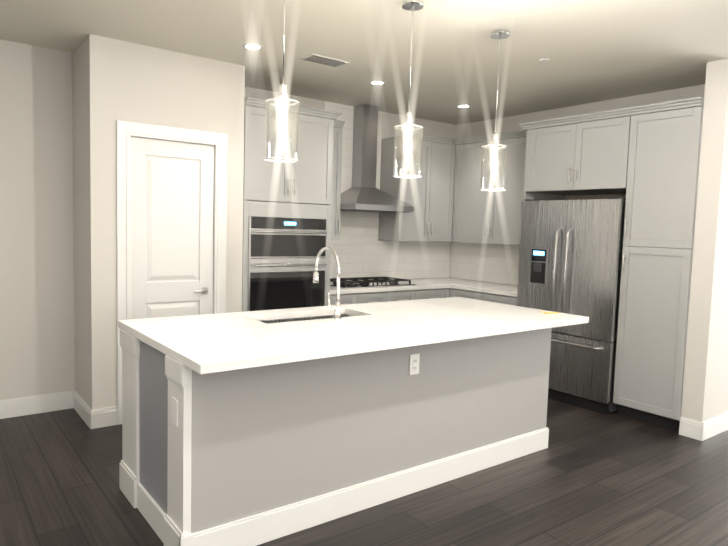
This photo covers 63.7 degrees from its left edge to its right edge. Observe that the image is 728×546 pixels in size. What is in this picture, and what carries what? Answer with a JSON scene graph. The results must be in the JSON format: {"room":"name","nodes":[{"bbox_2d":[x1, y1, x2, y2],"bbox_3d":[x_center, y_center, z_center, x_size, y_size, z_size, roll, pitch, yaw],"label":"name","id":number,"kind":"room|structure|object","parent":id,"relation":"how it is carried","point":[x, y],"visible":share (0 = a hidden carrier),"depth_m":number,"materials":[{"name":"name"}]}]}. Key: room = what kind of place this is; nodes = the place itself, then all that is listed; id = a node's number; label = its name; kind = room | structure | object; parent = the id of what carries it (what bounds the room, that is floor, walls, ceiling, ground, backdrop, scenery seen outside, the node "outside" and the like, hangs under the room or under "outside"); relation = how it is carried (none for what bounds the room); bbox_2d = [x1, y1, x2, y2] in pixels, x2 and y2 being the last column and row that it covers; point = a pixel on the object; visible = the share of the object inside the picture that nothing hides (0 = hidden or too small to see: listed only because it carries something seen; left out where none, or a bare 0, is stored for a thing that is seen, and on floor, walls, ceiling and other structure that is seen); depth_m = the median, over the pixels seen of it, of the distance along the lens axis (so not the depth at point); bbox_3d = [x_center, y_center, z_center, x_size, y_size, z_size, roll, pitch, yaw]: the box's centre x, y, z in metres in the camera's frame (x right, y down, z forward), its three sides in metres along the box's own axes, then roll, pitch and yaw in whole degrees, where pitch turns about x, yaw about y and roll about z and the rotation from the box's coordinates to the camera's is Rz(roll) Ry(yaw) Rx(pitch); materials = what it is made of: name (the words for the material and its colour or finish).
{"room":"kitchen","nodes":[
{"label":"kitchen","id":0,"kind":"room"},
{"bbox_2d":[0,39,74,399],"bbox_3d":[-3.656,-0.271,3.653,5.510,2.780,0.150,-2,6,-37],"label":"wall","id":1,"kind":"structure","parent":0,"point":[37,344],"depth_m":4.44,"materials":[{"name":"grey paint"}]},
{"bbox_2d":[0,391,71,418],"bbox_3d":[-4.064,1.064,3.373,4.395,0.140,0.015,-2,6,-37],"label":"baseboard","id":2,"kind":"structure","parent":1,"relation":"attached to","point":[15,407],"depth_m":4.52,"materials":[{"name":"white wood"}]},
{"bbox_2d":[72,34,244,409],"bbox_3d":[-1.664,-0.299,4.753,1.163,2.780,0.663,-2,6,-37],"label":"wall","id":3,"kind":"structure","parent":0,"point":[113,80],"depth_m":4.29,"materials":[{"name":"grey paint"}]},
{"bbox_2d":[72,390,94,428],"bbox_3d":[-2.132,1.036,4.447,0.017,0.140,0.558,-2,6,-37],"label":"baseboard","id":4,"kind":"structure","parent":3,"relation":"attached to","point":[81,407],"depth_m":4.40,"materials":[{"name":"white wood"}]},
{"bbox_2d":[116,120,227,424],"bbox_3d":[-1.487,0.005,4.548,0.840,2.217,0.124,-2,6,-37],"label":"door frame","id":5,"kind":"structure","parent":3,"relation":"attached to","point":[126,131],"depth_m":4.32,"materials":[{"name":"white wood"}]},
{"bbox_2d":[131,137,213,318],"bbox_3d":[-1.468,0.053,4.517,0.650,2.107,0.098,-2,6,-37],"label":"closet door","id":6,"kind":"structure","parent":3,"relation":"in","point":[172,192],"depth_m":4.49,"materials":[{"name":"white wood"}]},
{"bbox_2d":[245,87,455,278],"bbox_3d":[-0.177,-0.384,6.387,3.340,2.780,0.150,-2,6,-37],"label":"wall","id":7,"kind":"structure","parent":0,"point":[390,121],"depth_m":6.53,"materials":[{"name":"grey paint"}]},
{"bbox_2d":[331,127,342,239],"bbox_3d":[-0.444,-0.886,5.793,0.318,1.112,0.386,-2,6,-37],"label":"upper cabinet","id":8,"kind":"object","parent":7,"relation":"attached to","point":[336,182],"visible":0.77,"depth_m":5.74,"materials":[{"name":"grey wood"}]},
{"bbox_2d":[340,104,413,212],"bbox_3d":[0.059,-1.187,6.010,0.750,1.101,0.580,-2,6,-37],"label":"range hood","id":9,"kind":"object","parent":7,"relation":"attached to","point":[363,193],"visible":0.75,"depth_m":6.12,"materials":[{"name":"silver metal"}]},
{"bbox_2d":[324,101,451,280],"bbox_3d":[0.205,-0.845,6.528,2.237,1.856,0.011,-2,6,-37],"label":"tile backsplash","id":10,"kind":"structure","parent":7,"relation":"attached to","point":[359,248],"depth_m":6.46,"materials":[{"name":"white tile"}]},
{"bbox_2d":[378,136,455,241],"bbox_3d":[0.750,-0.922,6.697,1.158,1.112,0.386,-2,6,-37],"label":"upper cabinet","id":11,"kind":"object","parent":7,"relation":"attached to","point":[428,194],"visible":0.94,"depth_m":6.44,"materials":[{"name":"grey wood"}]},
{"bbox_2d":[401,132,454,144],"bbox_3d":[0.700,-1.473,6.395,0.740,0.059,0.060,-2,6,-37],"label":"crown molding","id":12,"kind":"structure","parent":11,"relation":"attached to","point":[425,137],"depth_m":6.43,"materials":[{"name":"grey wood"}]},
{"bbox_2d":[0,398,727,545],"bbox_3d":[1.185,1.398,2.290,11.800,0.050,8.580,-2,6,-37],"label":"floor","id":13,"kind":"structure","parent":0,"point":[586,477],"depth_m":3.32,"materials":[{"name":"brown wood"}]},
{"bbox_2d":[242,105,333,311],"bbox_3d":[-0.843,-0.174,5.361,0.870,2.485,0.706,-2,6,-37],"label":"tall cabinet","id":14,"kind":"object","parent":13,"relation":"on","point":[301,188],"visible":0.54,"depth_m":5.03,"materials":[{"name":"grey wood"}]},
{"bbox_2d":[247,217,327,310],"bbox_3d":[-0.814,0.027,5.330,0.776,1.046,0.646,-2,6,-37],"label":"double oven","id":15,"kind":"object","parent":14,"relation":"in","point":[282,253],"visible":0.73,"depth_m":5.08,"materials":[{"name":"grey"}]},
{"bbox_2d":[245,97,341,121],"bbox_3d":[-0.586,-1.403,5.023,0.930,0.059,0.062,-2,6,-37],"label":"crown molding","id":16,"kind":"structure","parent":14,"relation":"attached to","point":[249,101],"depth_m":5.06,"materials":[{"name":"grey wood"}]},
{"bbox_2d":[118,325,551,545],"bbox_3d":[-0.041,0.770,3.702,2.628,0.909,1.016,-2,6,-37],"label":"kitchen island","id":17,"kind":"object","parent":13,"relation":"on","point":[250,428],"depth_m":3.01,"materials":[{"name":"grey wood"}]},
{"bbox_2d":[118,297,588,376],"bbox_3d":[0.070,0.302,3.632,2.725,0.040,1.220,-2,6,-37],"label":"island countertop","id":18,"kind":"structure","parent":17,"relation":"on","point":[219,342],"depth_m":3.20,"materials":[{"name":"white stone"}]},
{"bbox_2d":[258,313,357,320],"bbox_3d":[-0.345,0.411,3.699,0.794,0.236,0.344,-2,6,-37],"label":"sink","id":19,"kind":"object","parent":18,"relation":"in","point":[305,316],"depth_m":3.85,"materials":[{"name":"silver metal"}]},
{"bbox_2d":[313,247,340,319],"bbox_3d":[-0.247,0.056,3.608,0.098,0.436,0.294,-2,6,-37],"label":"faucet","id":20,"kind":"object","parent":18,"relation":"on","point":[336,307],"visible":1,"depth_m":3.52,"materials":[{"name":"silver metal"}]},
{"bbox_2d":[409,354,419,374],"bbox_3d":[0.285,0.514,3.302,0.070,0.114,0.008,-2,6,-37],"label":"outlet","id":21,"kind":"object","parent":17,"relation":"attached to","point":[414,364],"visible":1,"depth_m":3.30,"materials":[{"name":"white plastic"}]},
{"bbox_2d":[330,293,361,305],"bbox_3d":[-0.383,0.609,5.825,0.382,0.878,0.650,-2,6,-37],"label":"base cabinet","id":22,"kind":"object","parent":13,"relation":"on","point":[353,298],"depth_m":5.56,"materials":[{"name":"grey wood"}]},
{"bbox_2d":[362,290,421,302],"bbox_3d":[0.022,0.597,6.131,0.868,0.878,0.650,-2,6,-37],"label":"base cabinet","id":23,"kind":"object","parent":13,"relation":"on","point":[369,297],"depth_m":5.88,"materials":[{"name":"grey wood"}]},
{"bbox_2d":[330,277,483,294],"bbox_3d":[0.381,0.129,6.333,2.236,0.040,0.686,-2,6,-37],"label":"countertop","id":24,"kind":"structure","parent":23,"relation":"on","point":[425,283],"depth_m":6.15,"materials":[{"name":"white stone"}]},
{"bbox_2d":[330,276,414,288],"bbox_3d":[0.026,0.092,6.079,0.918,0.052,0.508,-2,6,-37],"label":"cooktop","id":25,"kind":"object","parent":24,"relation":"in","point":[365,282],"visible":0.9,"depth_m":5.97,"materials":[{"name":"black metal"}]},
{"bbox_2d":[422,288,449,298],"bbox_3d":[0.497,0.582,6.491,0.562,0.878,0.650,-2,6,-37],"label":"base cabinet","id":26,"kind":"object","parent":13,"relation":"on","point":[442,292],"depth_m":6.25,"materials":[{"name":"grey wood"}]},
{"bbox_2d":[449,288,516,305],"bbox_3d":[1.438,0.629,6.242,0.685,0.878,0.926,-2,6,-37],"label":"base cabinet","id":27,"kind":"object","parent":13,"relation":"on","point":[495,298],"visible":0.08,"depth_m":6.00,"materials":[{"name":"grey"}]},
{"bbox_2d":[452,282,517,296],"bbox_3d":[1.478,0.172,6.192,0.661,0.040,0.870,-2,6,-37],"label":"countertop","id":28,"kind":"structure","parent":27,"relation":"on","point":[472,285],"depth_m":6.15,"materials":[{"name":"white stone"}]},
{"bbox_2d":[517,197,625,413],"bbox_3d":[1.989,0.243,5.383,0.729,1.815,0.975,-2,6,-37],"label":"fridge","id":29,"kind":"object","parent":13,"relation":"on","point":[570,256],"visible":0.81,"depth_m":5.08,"materials":[{"name":"grey metal"}]},
{"bbox_2d":[613,104,703,430],"bbox_3d":[2.520,-0.031,4.787,0.685,2.485,0.540,-2,6,-37],"label":"pantry cabinet","id":30,"kind":"object","parent":13,"relation":"on","point":[661,198],"visible":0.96,"depth_m":4.59,"materials":[{"name":"grey wood"}]},
{"bbox_2d":[0,0,727,124],"bbox_3d":[1.267,-1.422,2.069,11.800,0.050,8.580,-2,6,-37],"label":"ceiling","id":31,"kind":"structure","parent":0,"point":[597,50],"depth_m":4.03,"materials":[{"name":"white paint"}]},
{"bbox_2d":[242,43,262,49],"bbox_3d":[-0.798,-1.622,4.208,0.150,0.006,0.150,-2,6,-37],"label":"recessed light","id":32,"kind":"object","parent":31,"relation":"in","point":[249,46],"visible":0.98,"depth_m":4.21,"materials":[{"name":"white"}]},
{"bbox_2d":[265,0,298,161],"bbox_3d":[-0.392,-1.029,2.851,0.164,0.951,0.164,-2,6,-37],"label":"pendant light","id":33,"kind":"object","parent":31,"relation":"hanging from","point":[282,101],"visible":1,"depth_m":2.85,"materials":[{"name":"clear glass"}]},
{"bbox_2d":[300,54,349,67],"bbox_3d":[-0.300,-1.631,4.511,0.340,0.007,0.180,-2,6,-37],"label":"ceiling vent","id":34,"kind":"object","parent":31,"relation":"in","point":[323,60],"visible":1,"depth_m":4.50,"materials":[{"name":"white metal"}]},
{"bbox_2d":[369,81,385,84],"bbox_3d":[0.117,-1.670,5.152,0.150,0.006,0.150,-2,6,-37],"label":"recessed light","id":35,"kind":"object","parent":31,"relation":"in","point":[377,82],"visible":0.96,"depth_m":5.15,"materials":[{"name":"white"}]},
{"bbox_2d":[393,0,422,177],"bbox_3d":[0.261,-1.038,3.346,0.164,0.971,0.164,-2,6,-37],"label":"pendant light","id":36,"kind":"object","parent":31,"relation":"hanging from","point":[408,126],"visible":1,"depth_m":3.33,"materials":[{"name":"clear glass"}]},
{"bbox_2d":[456,105,470,107],"bbox_3d":[1.023,-1.712,6.025,0.150,0.006,0.150,-2,6,-37],"label":"recessed light","id":37,"kind":"object","parent":31,"relation":"in","point":[463,106],"visible":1,"depth_m":6.03,"materials":[{"name":"white"}]},
{"bbox_2d":[480,30,509,190],"bbox_3d":[0.859,-1.042,3.800,0.164,1.001,0.164,-2,6,-37],"label":"pendant light","id":38,"kind":"object","parent":31,"relation":"hanging from","point":[499,35],"visible":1,"depth_m":3.79,"materials":[{"name":"clear glass"}]},
{"bbox_2d":[539,58,549,61],"bbox_3d":[1.328,-1.566,4.319,0.076,0.012,0.076,-2,6,-37],"label":"cap","id":39,"kind":"object","parent":31,"relation":"attached to","point":[544,60],"visible":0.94,"depth_m":4.30,"materials":[{"name":"white"}]},
{"bbox_2d":[450,84,704,284],"bbox_3d":[2.081,-0.291,6.051,0.150,2.780,3.122,-2,6,-37],"label":"wall","id":40,"kind":"structure","parent":0,"point":[487,127],"depth_m":5.82,"materials":[{"name":"grey paint"}]},
{"bbox_2d":[448,242,519,284],"bbox_3d":[1.546,-0.107,6.630,0.011,0.449,1.530,-2,6,-37],"label":"tile backsplash","id":41,"kind":"structure","parent":40,"relation":"attached to","point":[496,263],"depth_m":6.80,"materials":[{"name":"white tile"}]},
{"bbox_2d":[452,137,525,244],"bbox_3d":[1.510,-0.871,6.335,0.385,1.112,1.226,-2,6,-37],"label":"upper cabinet","id":42,"kind":"object","parent":40,"relation":"attached to","point":[488,217],"visible":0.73,"depth_m":6.31,"materials":[{"name":"grey wood"}]},
{"bbox_2d":[455,131,526,144],"bbox_3d":[1.360,-1.440,6.220,0.080,0.059,1.320,-2,6,-37],"label":"crown molding","id":43,"kind":"structure","parent":42,"relation":"attached to","point":[513,134],"depth_m":6.27,"materials":[{"name":"grey wood"}]},
{"bbox_2d":[523,116,630,200],"bbox_3d":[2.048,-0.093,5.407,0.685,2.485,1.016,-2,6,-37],"label":"upper cabinet","id":44,"kind":"object","parent":40,"relation":"attached to","point":[582,158],"visible":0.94,"depth_m":5.13,"materials":[{"name":"grey wood"}]},
{"bbox_2d":[518,97,703,131],"bbox_3d":[1.980,-1.320,4.927,0.062,0.059,1.620,-2,6,-37],"label":"crown molding","id":45,"kind":"structure","parent":44,"relation":"attached to","point":[600,115],"depth_m":4.79,"materials":[{"name":"grey wood"}]},
{"bbox_2d":[681,59,727,421],"bbox_3d":[3.874,-0.184,5.361,3.430,2.780,0.153,-2,6,-37],"label":"wall","id":46,"kind":"structure","parent":0,"point":[705,391],"depth_m":4.34,"materials":[{"name":"grey paint"}]},
{"bbox_2d":[698,412,727,440],"bbox_3d":[3.881,1.138,5.393,3.445,0.140,0.015,-2,6,-37],"label":"baseboard","id":47,"kind":"structure","parent":46,"relation":"attached to","point":[709,428],"depth_m":4.46,"materials":[{"name":"white wood"}]}
]}

